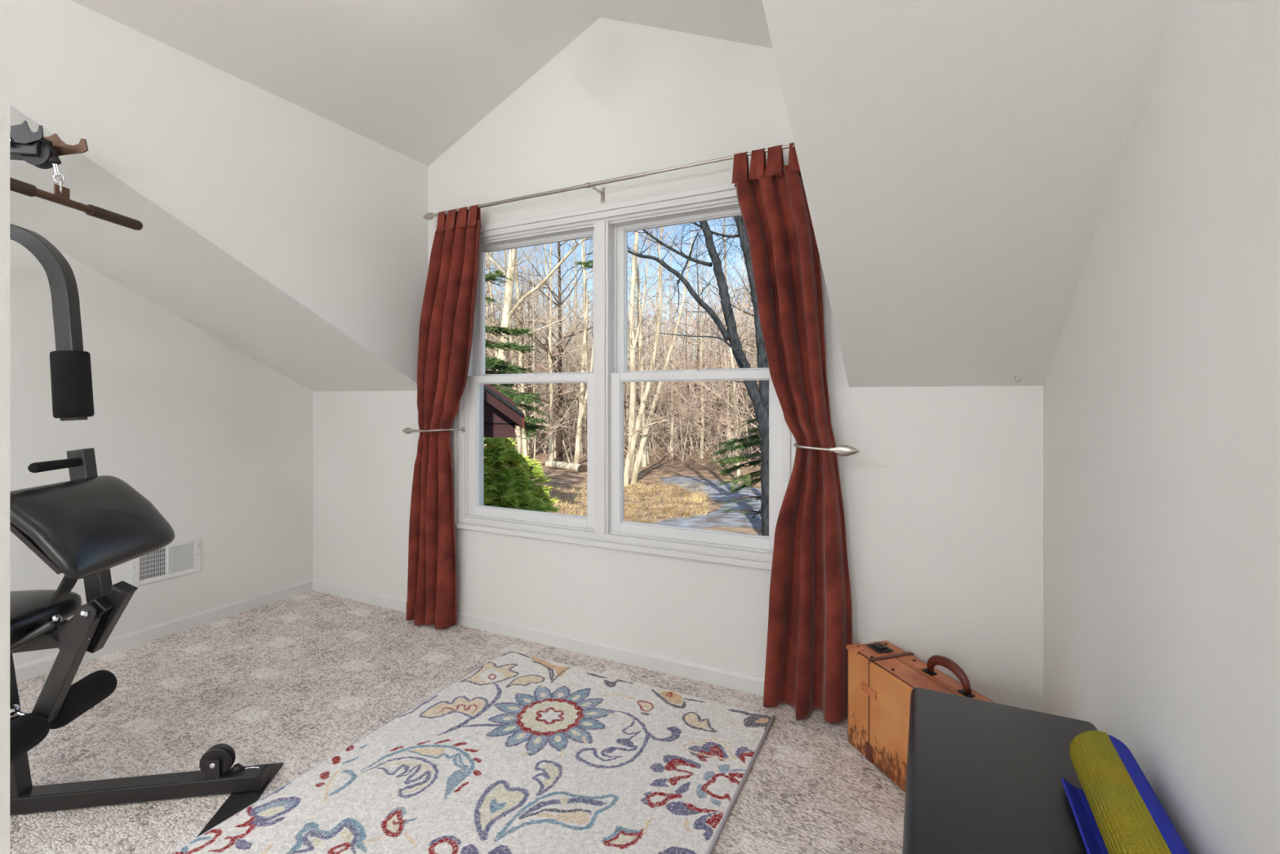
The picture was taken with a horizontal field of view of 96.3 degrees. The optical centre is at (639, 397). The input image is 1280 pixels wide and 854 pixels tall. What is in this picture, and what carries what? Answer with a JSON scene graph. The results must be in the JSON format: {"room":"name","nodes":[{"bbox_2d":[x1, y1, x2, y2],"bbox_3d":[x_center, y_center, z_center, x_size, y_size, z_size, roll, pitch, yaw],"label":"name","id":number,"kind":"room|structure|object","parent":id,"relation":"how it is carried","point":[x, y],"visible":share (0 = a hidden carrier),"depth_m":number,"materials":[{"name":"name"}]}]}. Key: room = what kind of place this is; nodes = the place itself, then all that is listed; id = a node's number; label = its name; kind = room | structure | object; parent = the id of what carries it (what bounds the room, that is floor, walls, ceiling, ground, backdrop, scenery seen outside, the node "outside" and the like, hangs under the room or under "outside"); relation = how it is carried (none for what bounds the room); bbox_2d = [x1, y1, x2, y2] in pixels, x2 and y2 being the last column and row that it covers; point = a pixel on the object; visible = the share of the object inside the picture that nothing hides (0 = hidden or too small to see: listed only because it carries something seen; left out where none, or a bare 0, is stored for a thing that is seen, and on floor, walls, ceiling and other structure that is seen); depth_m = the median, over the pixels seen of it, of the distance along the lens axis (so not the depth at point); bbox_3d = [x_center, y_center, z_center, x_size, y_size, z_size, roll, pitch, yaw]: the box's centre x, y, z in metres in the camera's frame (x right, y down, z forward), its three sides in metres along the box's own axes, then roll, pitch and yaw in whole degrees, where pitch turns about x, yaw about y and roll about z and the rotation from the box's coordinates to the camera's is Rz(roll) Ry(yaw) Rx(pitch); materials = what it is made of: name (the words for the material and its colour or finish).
{"room":"home gym","nodes":[
{"label":"home gym","id":0,"kind":"room"},
{"bbox_2d":[0,0,9,853],"bbox_3d":[-0.422,-0.290,0.259,0.260,2.940,0.120,0,0,27],"label":"wall","id":1,"kind":"structure","parent":0,"point":[4,4],"depth_m":0.25,"materials":[{"name":"white paint"}]},
{"bbox_2d":[9,239,313,666],"bbox_3d":[-3.245,-0.370,1.244,0.150,3.100,5.200,0,0,27],"label":"wall","id":2,"kind":"structure","parent":0,"point":[220,441],"depth_m":2.87,"materials":[{"name":"white paint"}]},
{"bbox_2d":[14,577,312,682],"bbox_3d":[-3.172,1.145,1.208,0.012,0.070,5.200,0,0,27],"label":"baseboard","id":3,"kind":"structure","parent":2,"relation":"attached to","point":[41,666],"depth_m":2.87,"materials":[{"name":"white paint"}]},
{"bbox_2d":[131,537,200,586],"bbox_3d":[-2.348,0.809,2.852,0.015,0.175,0.289,0,0,27],"label":"air vent","id":4,"kind":"object","parent":2,"relation":"in","point":[180,557],"visible":0.8,"depth_m":2.86,"materials":[{"name":"white plastic"}]},
{"bbox_2d":[9,57,417,391],"bbox_3d":[-2.331,-0.974,1.838,0.992,1.866,3.320,0,0,27],"label":"ceiling","id":5,"kind":"structure","parent":0,"point":[188,259],"depth_m":2.37,"materials":[{"name":"white paint"}]},
{"bbox_2d":[9,0,427,356],"bbox_3d":[-1.941,-1.050,1.643,0.120,1.740,3.320,0,0,27],"label":"wall","id":6,"kind":"structure","parent":0,"point":[346,209],"depth_m":2.32,"materials":[{"name":"white paint"}]},
{"bbox_2d":[71,0,773,166],"bbox_3d":[-0.925,-1.555,1.136,2.153,0.605,3.320,0,0,27],"label":"ceiling","id":7,"kind":"structure","parent":0,"point":[411,78],"depth_m":2.38,"materials":[{"name":"white paint"}]},
{"bbox_2d":[9,590,905,853],"bbox_3d":[-1.512,1.240,0.378,4.024,0.120,5.200,0,0,27],"label":"floor","id":8,"kind":"structure","parent":0,"point":[295,681],"depth_m":2.08,"materials":[{"name":"carpet"}]},
{"bbox_2d":[9,120,284,837],"bbox_3d":[-1.943,0.200,1.599,1.648,1.960,0.630,0,0,-9],"label":"home gym","id":9,"kind":"object","parent":8,"relation":"on","point":[87,525],"visible":0.98,"depth_m":1.66,"materials":[{"name":"black metal"}]},
{"bbox_2d":[9,177,142,230],"bbox_3d":[-1.671,-0.583,1.658,0.033,0.058,0.490,0,0,2],"label":"bar","id":10,"kind":"object","parent":9,"relation":"hanging from","point":[15,185],"visible":0.98,"depth_m":1.67,"materials":[{"name":"brown metal"}]},
{"bbox_2d":[169,649,775,853],"bbox_3d":[-0.469,1.173,1.568,1.245,0.013,1.843,0,0,27],"label":"area rug","id":11,"kind":"object","parent":8,"relation":"on","point":[521,753],"visible":1,"depth_m":1.77,"materials":[{"name":"fabric"}]},
{"bbox_2d":[846,640,995,791],"bbox_3d":[0.880,0.975,1.692,0.171,0.406,0.626,0,0,-17],"label":"suitcase","id":12,"kind":"object","parent":8,"relation":"on","point":[882,676],"visible":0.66,"depth_m":1.80,"materials":[{"name":"beige leather"}]},
{"bbox_2d":[902,687,1097,853],"bbox_3d":[0.559,0.929,0.798,0.354,0.499,1.102,0,0,27],"label":"bench","id":13,"kind":"object","parent":8,"relation":"on","point":[983,776],"visible":0.73,"depth_m":1.02,"materials":[{"name":"black leather"}]},
{"bbox_2d":[1061,730,1190,853],"bbox_3d":[0.656,0.631,0.719,0.110,0.096,0.647,0,0,27],"label":"yoga mat","id":14,"kind":"object","parent":13,"relation":"on","point":[1117,810],"visible":1,"depth_m":0.86,"materials":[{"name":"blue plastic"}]},
{"bbox_2d":[313,17,1043,711],"bbox_3d":[-0.316,-0.259,2.771,4.024,3.118,0.150,0,0,27],"label":"wall","id":15,"kind":"structure","parent":0,"point":[942,493],"depth_m":2.42,"materials":[{"name":"white paint"}]},
{"bbox_2d":[405,556,408,577],"bbox_3d":[-1.263,0.933,3.155,0.070,0.114,0.009,0,0,27],"label":"wall outlet","id":16,"kind":"object","parent":15,"relation":"attached to","point":[406,557],"visible":0.19,"depth_m":3.17,"materials":[{"name":"white plastic"}]},
{"bbox_2d":[402,426,465,434],"bbox_3d":[-1.065,0.164,2.928,0.325,0.044,0.126,0,0,-5],"label":"curtain holdback","id":17,"kind":"object","parent":15,"relation":"attached to","point":[407,430],"visible":1,"depth_m":2.93,"materials":[{"name":"silver metal"}]},
{"bbox_2d":[468,230,594,528],"bbox_3d":[-0.530,-0.099,2.850,0.780,1.410,0.080,0,0,27],"label":"window","id":18,"kind":"structure","parent":15,"relation":"in","point":[479,377],"depth_m":2.89,"materials":[{"name":"white plastic"}]},
{"bbox_2d":[312,577,816,708],"bbox_3d":[-0.352,1.145,2.699,3.724,0.070,0.012,0,0,27],"label":"baseboard","id":19,"kind":"structure","parent":15,"relation":"attached to","point":[740,681],"depth_m":2.65,"materials":[{"name":"white paint"}]},
{"bbox_2d":[422,144,794,219],"bbox_3d":[-0.179,-0.927,2.563,2.105,0.074,0.099,0,0,27],"label":"curtain rod","id":20,"kind":"object","parent":15,"relation":"attached to","point":[429,215],"visible":0.62,"depth_m":2.54,"materials":[{"name":"silver metal"}]},
{"bbox_2d":[405,204,480,629],"bbox_3d":[-0.999,0.107,2.928,0.476,2.127,0.104,0,0,27],"label":"curtain","id":21,"kind":"object","parent":20,"relation":"hanging from","point":[446,331],"visible":1,"depth_m":2.92,"materials":[{"name":"fabric"}]},
{"bbox_2d":[731,142,852,723],"bbox_3d":[0.561,0.107,2.148,0.444,2.127,0.109,0,0,27],"label":"curtain","id":22,"kind":"object","parent":20,"relation":"hanging from","point":[809,630],"visible":0.99,"depth_m":2.13,"materials":[{"name":"fabric"}]},
{"bbox_2d":[451,182,795,569],"bbox_3d":[-0.178,-0.098,2.603,1.790,1.544,0.026,0,0,27],"label":"trim","id":23,"kind":"structure","parent":15,"relation":"attached to","point":[726,191],"depth_m":2.58,"materials":[{"name":"white paint"}]},
{"bbox_2d":[462,197,786,557],"bbox_3d":[-0.147,-0.093,2.664,1.694,1.454,0.150,0,0,27],"label":"window frame","id":24,"kind":"structure","parent":15,"relation":"attached to","point":[603,228],"depth_m":2.60,"materials":[{"name":"white paint"}]},
{"bbox_2d":[610,208,782,550],"bbox_3d":[0.231,-0.099,2.470,0.782,1.410,0.080,0,0,27],"label":"window","id":25,"kind":"structure","parent":15,"relation":"in","point":[620,375],"depth_m":2.52,"materials":[{"name":"white plastic"}]},
{"bbox_2d":[793,442,859,456],"bbox_3d":[0.639,0.179,2.083,0.120,0.047,0.292,0,0,-27],"label":"curtain holdback","id":26,"kind":"object","parent":15,"relation":"attached to","point":[842,450],"visible":0.82,"depth_m":2.00,"materials":[{"name":"silver metal"}]},
{"bbox_2d":[761,0,1173,386],"bbox_3d":[0.315,-0.974,0.516,0.619,1.866,3.320,0,0,27],"label":"ceiling","id":27,"kind":"structure","parent":0,"point":[958,160],"depth_m":1.21,"materials":[{"name":"white paint"}]},
{"bbox_2d":[1043,0,1279,853],"bbox_3d":[0.221,-0.370,-0.487,0.150,3.100,5.200,0,0,27],"label":"wall","id":28,"kind":"structure","parent":0,"point":[1162,384],"depth_m":0.84,"materials":[{"name":"white paint"}]},
{"label":"outside","id":29,"kind":"structure","parent":0,"visible":0},
{"bbox_2d":[654,475,761,528],"bbox_3d":[2.824,3.519,18.529,5.404,0.418,12.456,0,0,5],"label":"lane","id":30,"kind":"structure","parent":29,"point":[719,517],"depth_m":17.62,"materials":[{"name":"grey asphalt"}]},
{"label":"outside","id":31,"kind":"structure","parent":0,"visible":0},
{"bbox_2d":[484,405,762,535],"bbox_3d":[-3.018,2.153,57.470,100.000,2.791,94.400,0,0,27],"label":"ground","id":32,"kind":"structure","parent":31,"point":[561,477],"depth_m":24.31,"materials":[{"name":"brown plant"}]},
{"bbox_2d":[484,383,524,438],"bbox_3d":[-3.092,-0.420,8.646,1.842,1.805,5.226,0,0,-21],"label":"annex building","id":33,"kind":"structure","parent":32,"relation":"on","point":[501,415],"depth_m":6.96,"materials":[{"name":"red wood"}]},
{"bbox_2d":[484,269,551,439],"bbox_3d":[-3.352,-0.870,14.737,3.952,8.500,1.798,0,0,44],"label":"pine tree","id":34,"kind":"object","parent":32,"relation":"on","point":[494,363],"visible":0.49,"depth_m":14.55,"materials":[{"name":"green plant"}]},
{"bbox_2d":[484,255,556,373],"bbox_3d":[-10.394,-4.269,40.574,11.026,15.611,10.073,0,0,-20],"label":"bare tree","id":35,"kind":"object","parent":32,"relation":"on","point":[500,255],"visible":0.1,"depth_m":40.62,"materials":[{"name":"beige plant"}]},
{"bbox_2d":[484,249,558,395],"bbox_3d":[-10.423,-4.257,32.194,9.907,15.587,11.576,0,0,43],"label":"bare tree","id":36,"kind":"object","parent":32,"relation":"on","point":[508,250],"visible":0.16,"depth_m":31.99,"materials":[{"name":"brown plant"}]},
{"bbox_2d":[484,436,559,512],"bbox_3d":[-2.667,1.956,10.925,2.259,2.850,2.393,0,0,37],"label":"evergreen shrub","id":37,"kind":"object","parent":32,"relation":"on","point":[503,483],"visible":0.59,"depth_m":10.64,"materials":[{"name":"green plant"}]},
{"bbox_2d":[488,259,558,405],"bbox_3d":[-8.430,-2.809,34.853,8.242,12.695,6.114,0,0,-17],"label":"bare tree","id":38,"kind":"object","parent":32,"relation":"on","point":[492,337],"visible":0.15,"depth_m":35.22,"materials":[{"name":"beige plant"}]},
{"bbox_2d":[484,246,564,444],"bbox_3d":[-10.130,-4.267,40.434,9.523,15.629,11.007,0,0,15],"label":"bare tree","id":39,"kind":"object","parent":32,"relation":"on","point":[529,246],"visible":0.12,"depth_m":40.30,"materials":[{"name":"beige plant"}]},
{"bbox_2d":[484,253,573,442],"bbox_3d":[-7.596,-2.562,32.596,8.760,12.205,6.688,0,0,-25],"label":"bare tree","id":40,"kind":"object","parent":32,"relation":"on","point":[500,253],"visible":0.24,"depth_m":31.93,"materials":[{"name":"brown plant"}]},
{"bbox_2d":[484,248,576,398],"bbox_3d":[-8.497,-5.360,35.557,11.632,17.791,11.219,0,0,-33],"label":"bare tree","id":41,"kind":"object","parent":32,"relation":"on","point":[488,292],"visible":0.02,"depth_m":34.37,"materials":[{"name":"beige plant"}]},
{"bbox_2d":[491,273,575,448],"bbox_3d":[-7.474,-2.798,38.428,6.897,12.668,8.059,0,0,-31],"label":"bare tree","id":42,"kind":"object","parent":32,"relation":"on","point":[536,273],"visible":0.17,"depth_m":37.75,"materials":[{"name":"brown plant"}]},
{"bbox_2d":[487,263,580,436],"bbox_3d":[-6.769,-1.920,32.038,7.190,10.917,5.439,0,0,35],"label":"bare tree","id":43,"kind":"object","parent":32,"relation":"on","point":[522,310],"visible":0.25,"depth_m":31.95,"materials":[{"name":"brown plant"}]},
{"bbox_2d":[491,274,577,453],"bbox_3d":[-6.727,-2.444,35.484,6.619,11.957,7.246,0,0,1],"label":"bare tree","id":44,"kind":"object","parent":32,"relation":"on","point":[531,391],"visible":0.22,"depth_m":35.41,"materials":[{"name":"beige plant"}]},
{"bbox_2d":[490,253,579,442],"bbox_3d":[-8.683,-4.067,43.892,8.530,15.205,8.228,0,0,-30],"label":"bare tree","id":45,"kind":"object","parent":32,"relation":"on","point":[523,254],"visible":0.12,"depth_m":44.56,"materials":[{"name":"beige plant"}]},
{"bbox_2d":[484,252,589,395],"bbox_3d":[-8.393,-5.962,31.928,12.038,19.004,9.987,0,0,38],"label":"bare tree","id":46,"kind":"object","parent":32,"relation":"on","point":[487,258],"visible":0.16,"depth_m":31.75,"materials":[{"name":"beige plant"}]},
{"bbox_2d":[518,458,559,512],"bbox_3d":[-2.266,2.330,12.183,1.446,2.104,1.460,0,0,-36],"label":"evergreen shrub","id":47,"kind":"object","parent":32,"relation":"on","point":[541,489],"visible":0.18,"depth_m":12.17,"materials":[{"name":"green plant"}]},
{"bbox_2d":[486,240,592,457],"bbox_3d":[-6.093,-3.850,32.278,8.719,14.793,10.077,0,0,6],"label":"bare tree","id":48,"kind":"object","parent":32,"relation":"on","point":[547,292],"visible":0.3,"depth_m":32.16,"materials":[{"name":"beige plant"}]},
{"bbox_2d":[516,247,573,387],"bbox_3d":[-9.087,-4.938,47.712,7.928,16.959,10.686,0,0,-26],"label":"bare tree","id":49,"kind":"object","parent":32,"relation":"on","point":[548,247],"visible":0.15,"depth_m":47.16,"materials":[{"name":"beige plant"}]},
{"bbox_2d":[522,262,584,424],"bbox_3d":[-6.274,-3.116,40.410,9.331,13.310,6.922,0,0,-26],"label":"bare tree","id":50,"kind":"object","parent":32,"relation":"on","point":[531,263],"visible":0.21,"depth_m":39.91,"materials":[{"name":"beige plant"}]},
{"bbox_2d":[525,252,582,430],"bbox_3d":[-8.081,-5.601,56.668,11.968,18.265,9.928,0,0,40],"label":"bare tree","id":51,"kind":"object","parent":32,"relation":"on","point":[543,252],"visible":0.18,"depth_m":56.55,"materials":[{"name":"beige plant"}]},
{"bbox_2d":[484,249,625,455],"bbox_3d":[-6.941,-4.511,32.034,11.950,16.104,8.866,0,0,-34],"label":"bare tree","id":52,"kind":"object","parent":32,"relation":"on","point":[519,444],"visible":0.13,"depth_m":31.48,"materials":[{"name":"beige plant"}]},
{"bbox_2d":[484,237,643,446],"bbox_3d":[-3.873,-3.005,21.574,10.309,13.018,7.700,0,0,32],"label":"tree","id":53,"kind":"object","parent":32,"relation":"on","point":[508,312],"visible":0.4,"depth_m":21.57,"materials":[{"name":"beige plant"}]},
{"bbox_2d":[484,240,645,461],"bbox_3d":[-4.679,-3.889,29.326,11.834,14.864,9.035,0,0,-16],"label":"bare tree","id":54,"kind":"object","parent":32,"relation":"on","point":[551,447],"visible":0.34,"depth_m":29.95,"materials":[{"name":"beige plant"}]},
{"bbox_2d":[484,244,645,457],"bbox_3d":[-6.724,-6.532,30.391,12.115,20.137,12.561,0,0,24],"label":"bare tree","id":55,"kind":"object","parent":32,"relation":"on","point":[524,442],"visible":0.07,"depth_m":31.75,"materials":[{"name":"beige plant"}]},
{"bbox_2d":[545,461,586,472],"bbox_3d":[-3.457,3.167,26.612,0.380,0.415,2.918,0,0,-43],"label":"fallen log","id":56,"kind":"object","parent":32,"relation":"on","point":[559,464],"visible":0.81,"depth_m":26.27,"materials":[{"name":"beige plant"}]},
{"bbox_2d":[542,240,592,431],"bbox_3d":[-5.506,-5.989,53.849,8.798,19.064,11.860,0,0,-9],"label":"bare tree","id":57,"kind":"object","parent":32,"relation":"on","point":[590,241],"visible":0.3,"depth_m":54.23,"materials":[{"name":"beige plant"}]},
{"bbox_2d":[494,244,645,476],"bbox_3d":[-3.188,-2.608,23.143,6.972,12.315,5.242,0,0,22],"label":"bare tree","id":58,"kind":"object","parent":32,"relation":"on","point":[534,297],"visible":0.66,"depth_m":23.36,"materials":[{"name":"beige plant"}]},
{"bbox_2d":[484,238,658,461],"bbox_3d":[-4.276,-5.627,31.443,9.803,18.330,11.455,0,0,-15],"label":"bare tree","id":59,"kind":"object","parent":32,"relation":"on","point":[559,440],"visible":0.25,"depth_m":30.45,"materials":[{"name":"brown plant"}]},
{"bbox_2d":[493,228,664,435],"bbox_3d":[-2.896,-5.597,28.899,8.049,18.280,10.850,0,0,24],"label":"bare tree","id":60,"kind":"object","parent":32,"relation":"on","point":[587,360],"visible":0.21,"depth_m":28.22,"materials":[{"name":"beige plant"}]},
{"bbox_2d":[525,240,636,431],"bbox_3d":[-4.988,-6.890,43.367,12.185,20.861,10.108,0,0,-33],"label":"bare tree","id":61,"kind":"object","parent":32,"relation":"on","point":[573,240],"visible":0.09,"depth_m":43.38,"materials":[{"name":"beige plant"}]},
{"bbox_2d":[574,252,592,271],"bbox_3d":[-1.681,-0.870,19.730,1.116,8.500,1.891,0,0,-10],"label":"pine tree","id":62,"kind":"object","parent":32,"relation":"on","point":[586,264],"visible":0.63,"depth_m":19.62,"materials":[{"name":"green plant"}]},
{"bbox_2d":[521,242,653,463],"bbox_3d":[-2.404,-3.710,28.723,7.026,15.913,6.828,0,0,6],"label":"tree","id":63,"kind":"object","parent":32,"relation":"on","point":[577,451],"visible":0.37,"depth_m":28.49,"materials":[{"name":"beige plant"}]},
{"bbox_2d":[484,273,759,408],"bbox_3d":[-9.423,-6.259,56.295,66.348,15.737,40.245,0,0,27],"label":"trees","id":64,"kind":"object","parent":32,"relation":"on","point":[692,308],"visible":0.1,"depth_m":36.74,"materials":[{"name":"plant"}]},
{"bbox_2d":[488,305,759,461],"bbox_3d":[-12.085,-1.769,64.876,77.019,10.340,53.386,0,0,27],"label":"thicket","id":65,"kind":"object","parent":32,"relation":"on","point":[574,425],"visible":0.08,"depth_m":36.32,"materials":[{"name":"beige plant"}]},
{"bbox_2d":[489,289,760,454],"bbox_3d":[-12.004,-2.452,69.980,79.817,11.710,52.291,0,0,27],"label":"thicket","id":66,"kind":"object","parent":32,"relation":"on","point":[718,406],"visible":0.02,"depth_m":38.64,"materials":[{"name":"brown plant"}]},
{"bbox_2d":[546,480,711,523],"bbox_3d":[-0.586,3.228,18.767,6.248,0.303,7.754,0,0,1],"label":"dry grass","id":67,"kind":"structure","parent":32,"relation":"on","point":[692,494],"depth_m":18.46,"materials":[{"name":"beige plant"}]},
{"bbox_2d":[555,224,711,447],"bbox_3d":[-0.513,-6.939,37.709,12.213,20.952,12.662,0,0,1],"label":"bare tree","id":68,"kind":"object","parent":32,"relation":"on","point":[626,385],"visible":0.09,"depth_m":39.01,"materials":[{"name":"beige plant"}]},
{"bbox_2d":[510,398,760,467],"bbox_3d":[-9.005,1.529,53.136,64.362,3.722,46.557,0,0,27],"label":"twigs","id":69,"kind":"object","parent":32,"relation":"on","point":[571,443],"visible":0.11,"depth_m":33.27,"materials":[{"name":"brown plant"}]},
{"bbox_2d":[556,247,714,463],"bbox_3d":[-0.047,-2.107,29.915,9.050,11.300,7.830,0,0,3],"label":"bare tree","id":70,"kind":"object","parent":32,"relation":"on","point":[637,316],"visible":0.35,"depth_m":29.04,"materials":[{"name":"beige plant"}]},
{"bbox_2d":[576,231,701,447],"bbox_3d":[-0.035,-4.305,40.427,9.532,15.684,11.138,0,0,-9],"label":"bare tree","id":71,"kind":"object","parent":32,"relation":"on","point":[637,396],"visible":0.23,"depth_m":39.45,"materials":[{"name":"brown plant"}]},
{"bbox_2d":[565,228,715,470],"bbox_3d":[-0.055,-3.631,25.401,7.606,15.137,6.950,0,0,22],"label":"tree","id":72,"kind":"object","parent":32,"relation":"on","point":[631,426],"visible":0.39,"depth_m":26.05,"materials":[{"name":"beige plant"}]},
{"bbox_2d":[546,231,737,466],"bbox_3d":[-0.717,-3.151,27.366,8.602,13.372,8.297,0,0,-11],"label":"bare tree","id":73,"kind":"object","parent":32,"relation":"on","point":[644,456],"visible":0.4,"depth_m":27.84,"materials":[{"name":"beige plant"}]},
{"bbox_2d":[623,266,678,413],"bbox_3d":[-0.814,-3.634,45.214,9.504,14.350,7.189,0,0,26],"label":"bare tree","id":74,"kind":"object","parent":32,"relation":"on","point":[631,266],"visible":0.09,"depth_m":45.17,"materials":[{"name":"brown plant"}]},
{"bbox_2d":[582,217,740,486],"bbox_3d":[1.393,-2.770,21.790,6.978,13.662,6.550,0,0,20],"label":"tree","id":75,"kind":"object","parent":32,"relation":"on","point":[648,423],"visible":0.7,"depth_m":21.86,"materials":[{"name":"beige plant"}]},
{"bbox_2d":[624,224,711,432],"bbox_3d":[1.995,-7.437,49.827,12.288,21.949,11.852,0,0,-37],"label":"bare tree","id":76,"kind":"object","parent":32,"relation":"on","point":[656,299],"visible":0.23,"depth_m":48.44,"materials":[{"name":"brown plant"}]},
{"bbox_2d":[581,248,760,484],"bbox_3d":[2.331,-1.131,23.830,8.946,10.618,7.860,0,0,22],"label":"bare tree","id":77,"kind":"object","parent":32,"relation":"on","point":[735,433],"visible":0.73,"depth_m":23.31,"materials":[{"name":"beige plant"}]},
{"bbox_2d":[583,215,768,536],"bbox_3d":[1.544,-1.642,13.912,6.613,10.393,4.369,0,0,45],"label":"shade tree","id":78,"kind":"object","parent":32,"relation":"on","point":[759,397],"visible":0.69,"depth_m":13.56,"materials":[{"name":"grey plant"}]},
{"bbox_2d":[648,262,705,424],"bbox_3d":[2.773,-5.663,61.007,12.356,17.499,9.166,0,0,19],"label":"bare tree","id":79,"kind":"object","parent":32,"relation":"on","point":[665,262],"visible":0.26,"depth_m":61.07,"materials":[{"name":"beige plant"}]},
{"bbox_2d":[628,226,730,457],"bbox_3d":[1.831,-3.648,32.942,7.627,14.371,9.194,0,0,44],"label":"bare tree","id":80,"kind":"object","parent":32,"relation":"on","point":[671,446],"visible":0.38,"depth_m":32.43,"materials":[{"name":"beige plant"}]},
{"bbox_2d":[626,235,755,458],"bbox_3d":[3.292,-3.323,31.862,9.814,13.729,7.493,0,0,2],"label":"bare tree","id":81,"kind":"object","parent":32,"relation":"on","point":[701,288],"visible":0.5,"depth_m":32.31,"materials":[{"name":"brown plant"}]},
{"bbox_2d":[653,302,730,454],"bbox_3d":[2.912,-1.012,33.875,5.438,9.098,7.189,0,0,3],"label":"bare tree","id":82,"kind":"object","parent":32,"relation":"on","point":[687,390],"visible":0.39,"depth_m":33.99,"materials":[{"name":"brown plant"}]},
{"bbox_2d":[638,229,755,449],"bbox_3d":[4.239,-3.720,36.234,9.332,14.514,7.986,0,0,33],"label":"bare tree","id":83,"kind":"object","parent":32,"relation":"on","point":[697,315],"visible":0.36,"depth_m":36.73,"materials":[{"name":"brown plant"}]},
{"bbox_2d":[674,293,724,427],"bbox_3d":[5.610,-2.632,46.321,8.622,12.346,6.583,0,0,44],"label":"bare tree","id":84,"kind":"object","parent":32,"relation":"on","point":[708,294],"visible":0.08,"depth_m":45.97,"materials":[{"name":"brown plant"}]},
{"bbox_2d":[649,217,755,457],"bbox_3d":[4.338,-5.090,31.437,8.875,17.264,11.962,0,0,15],"label":"bare tree","id":85,"kind":"object","parent":32,"relation":"on","point":[725,258],"visible":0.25,"depth_m":30.75,"materials":[{"name":"beige plant"}]},
{"bbox_2d":[682,312,729,436],"bbox_3d":[6.114,-2.047,48.887,8.515,11.172,6.441,0,0,-26],"label":"bare tree","id":86,"kind":"object","parent":32,"relation":"on","point":[688,313],"visible":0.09,"depth_m":48.99,"materials":[{"name":"brown plant"}]},
{"bbox_2d":[675,250,742,391],"bbox_3d":[6.946,-7.689,65.477,12.181,21.149,12.630,0,0,19],"label":"bare tree","id":87,"kind":"object","parent":32,"relation":"on","point":[703,251],"visible":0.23,"depth_m":64.05,"materials":[{"name":"brown plant"}]},
{"bbox_2d":[662,256,758,448],"bbox_3d":[6.390,-5.339,25.103,11.486,17.757,9.528,0,0,29],"label":"bare tree","id":88,"kind":"object","parent":32,"relation":"on","point":[719,256],"visible":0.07,"depth_m":25.67,"materials":[{"name":"beige plant"}]},
{"bbox_2d":[671,217,754,410],"bbox_3d":[6.516,-6.313,27.335,10.172,19.704,11.887,0,0,-3],"label":"bare tree","id":89,"kind":"object","parent":32,"relation":"on","point":[747,313],"visible":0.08,"depth_m":28.24,"materials":[{"name":"brown plant"}]},
{"bbox_2d":[675,280,751,439],"bbox_3d":[6.819,-3.306,43.727,9.332,13.696,7.125,0,0,17],"label":"bare tree","id":90,"kind":"object","parent":32,"relation":"on","point":[731,281],"visible":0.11,"depth_m":43.23,"materials":[{"name":"brown plant"}]},
{"bbox_2d":[684,266,745,406],"bbox_3d":[9.375,-7.655,72.235,11.547,20.355,11.972,0,0,13],"label":"bare tree","id":91,"kind":"object","parent":32,"relation":"on","point":[704,266],"visible":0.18,"depth_m":70.89,"materials":[{"name":"brown plant"}]},
{"bbox_2d":[671,222,768,434],"bbox_3d":[5.860,-3.769,27.342,7.596,14.622,10.042,0,0,-12],"label":"bare tree","id":92,"kind":"object","parent":32,"relation":"on","point":[749,352],"visible":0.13,"depth_m":27.89,"materials":[{"name":"brown plant"}]},
{"bbox_2d":[695,255,757,453],"bbox_3d":[7.266,-3.060,36.907,8.116,13.208,9.381,0,0,-37],"label":"bare tree","id":93,"kind":"object","parent":32,"relation":"on","point":[744,352],"visible":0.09,"depth_m":36.19,"materials":[{"name":"brown plant"}]},
{"bbox_2d":[703,288,751,422],"bbox_3d":[7.130,-2.496,40.481,6.507,12.064,7.844,0,0,34],"label":"bare tree","id":94,"kind":"object","parent":32,"relation":"on","point":[739,288],"visible":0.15,"depth_m":40.31,"materials":[{"name":"beige plant"}]},
{"bbox_2d":[702,275,754,437],"bbox_3d":[7.223,-3.029,43.918,7.545,13.128,8.259,0,0,-34],"label":"bare tree","id":95,"kind":"object","parent":32,"relation":"on","point":[728,275],"visible":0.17,"depth_m":43.76,"materials":[{"name":"beige plant"}]},
{"bbox_2d":[702,270,755,444],"bbox_3d":[7.849,-2.832,39.464,8.477,12.751,7.335,0,0,-32],"label":"bare tree","id":96,"kind":"object","parent":32,"relation":"on","point":[737,270],"visible":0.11,"depth_m":40.04,"materials":[{"name":"brown plant"}]},
{"bbox_2d":[702,221,757,388],"bbox_3d":[8.312,-5.260,38.711,10.919,17.592,11.321,0,0,33],"label":"bare tree","id":97,"kind":"object","parent":32,"relation":"on","point":[733,221],"visible":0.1,"depth_m":39.98,"materials":[{"name":"brown plant"}]},
{"bbox_2d":[704,303,759,450],"bbox_3d":[7.471,-1.600,36.870,7.647,10.268,6.985,0,0,-6],"label":"bare tree","id":98,"kind":"object","parent":32,"relation":"on","point":[748,304],"visible":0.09,"depth_m":36.94,"materials":[{"name":"beige plant"}]},
{"bbox_2d":[707,417,761,517],"bbox_3d":[2.758,-0.686,15.567,1.514,8.868,2.458,0,0,-30],"label":"pine tree","id":99,"kind":"object","parent":32,"relation":"on","point":[740,458],"visible":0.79,"depth_m":15.49,"materials":[{"name":"green plant"}]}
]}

